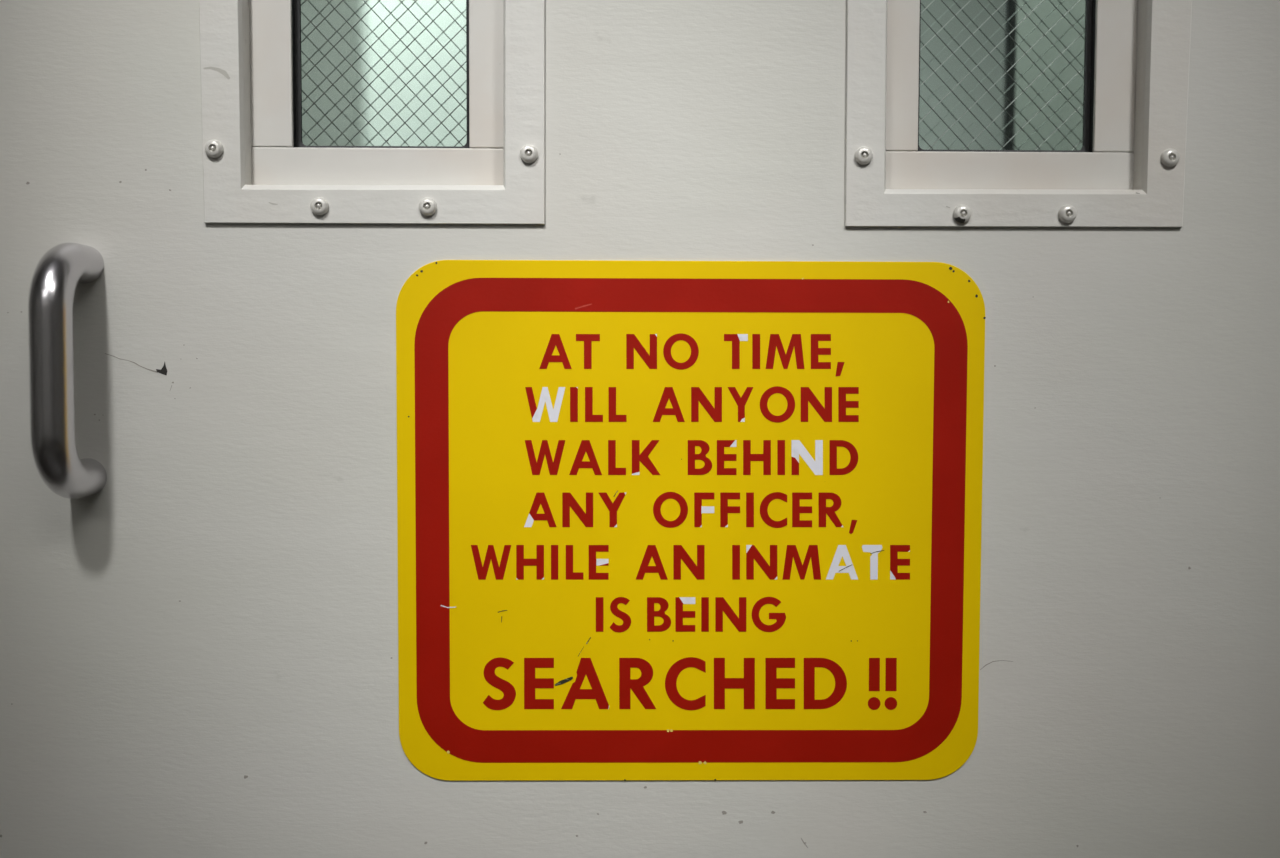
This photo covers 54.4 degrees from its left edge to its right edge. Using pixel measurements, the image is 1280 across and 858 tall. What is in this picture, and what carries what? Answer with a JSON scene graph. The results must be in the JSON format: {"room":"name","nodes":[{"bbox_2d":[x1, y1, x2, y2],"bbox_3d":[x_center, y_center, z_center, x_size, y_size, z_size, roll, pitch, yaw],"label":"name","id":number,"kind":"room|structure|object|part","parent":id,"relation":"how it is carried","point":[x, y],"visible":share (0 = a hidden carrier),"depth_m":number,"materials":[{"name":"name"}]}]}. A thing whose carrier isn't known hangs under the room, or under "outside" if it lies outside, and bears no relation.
{"room":"prison interior","nodes":[
{"label":"prison interior","id":0,"kind":"room"},
{"bbox_2d":[301,0,365,145],"bbox_3d":[-1.067,-0.392,2.654,0.934,2.700,0.150,0,3,-1],"label":"wall","id":1,"kind":"structure","parent":0,"point":[307,9],"depth_m":2.57,"materials":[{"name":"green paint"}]},
{"bbox_2d":[364,0,1004,149],"bbox_3d":[-0.045,-0.430,3.467,4.800,2.700,0.050,0,3,-1],"label":"wall","id":2,"kind":"structure","parent":0,"point":[937,8],"depth_m":3.42,"materials":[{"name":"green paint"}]},
{"bbox_2d":[1014,0,1084,149],"bbox_3d":[1.533,-0.369,2.372,1.672,2.700,0.015,0,3,-1],"label":"wall panel","id":3,"kind":"object","parent":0,"point":[1046,6],"depth_m":2.34,"materials":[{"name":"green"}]},
{"bbox_3d":[-0.011,1.094,0.618,4.800,0.050,6.600,0,3,-1],"label":"floor","id":4,"kind":"structure","parent":0,"visible":0},
{"bbox_2d":[1002,0,1016,149],"bbox_3d":[0.314,-0.304,1.055,0.008,2.700,0.010,0,3,-1],"label":"trim","id":5,"kind":"structure","parent":4,"relation":"on","point":[1010,5],"depth_m":1.05,"materials":[{"name":"black paint"}]},
{"bbox_3d":[-0.011,-0.296,0.886,4.800,2.700,0.120,0,3,-1],"label":"wall","id":6,"kind":"structure","parent":0,"visible":0},
{"bbox_2d":[0,0,1279,857],"bbox_3d":[0.029,-0.018,0.863,1.090,2.134,0.135,0,3,-1],"label":"door","id":7,"kind":"structure","parent":6,"relation":"in","point":[199,542],"depth_m":0.86,"materials":[{"name":"grey paint"}]},
{"bbox_3d":[-0.380,-0.038,0.822,0.027,0.172,0.065,0,3,-1],"label":"pull handle","id":8,"kind":"part","parent":7,"relation":"part of","materials":[{"name":"silver metal"}]},
{"bbox_2d":[199,0,544,224],"bbox_3d":[-0.183,-0.474,0.865,0.238,0.665,0.077,0,3,-1],"label":"window","id":9,"kind":"structure","parent":7,"relation":"attached to","point":[258,168],"depth_m":0.85,"materials":[{"name":"grey paint"}]},
{"bbox_2d":[396,260,985,780],"bbox_3d":[0.035,0.066,0.864,0.406,0.363,0.001,0,3,-1],"label":"warning sign","id":10,"kind":"object","parent":7,"relation":"attached to","point":[657,520],"visible":1,"depth_m":0.86,"materials":[{"name":"yellow plastic"}]},
{"bbox_2d":[845,0,1191,227],"bbox_3d":[0.263,-0.472,0.871,0.246,0.665,0.077,0,3,-1],"label":"window","id":11,"kind":"structure","parent":7,"relation":"attached to","point":[1128,171],"depth_m":0.86,"materials":[{"name":"grey paint"}]}
]}

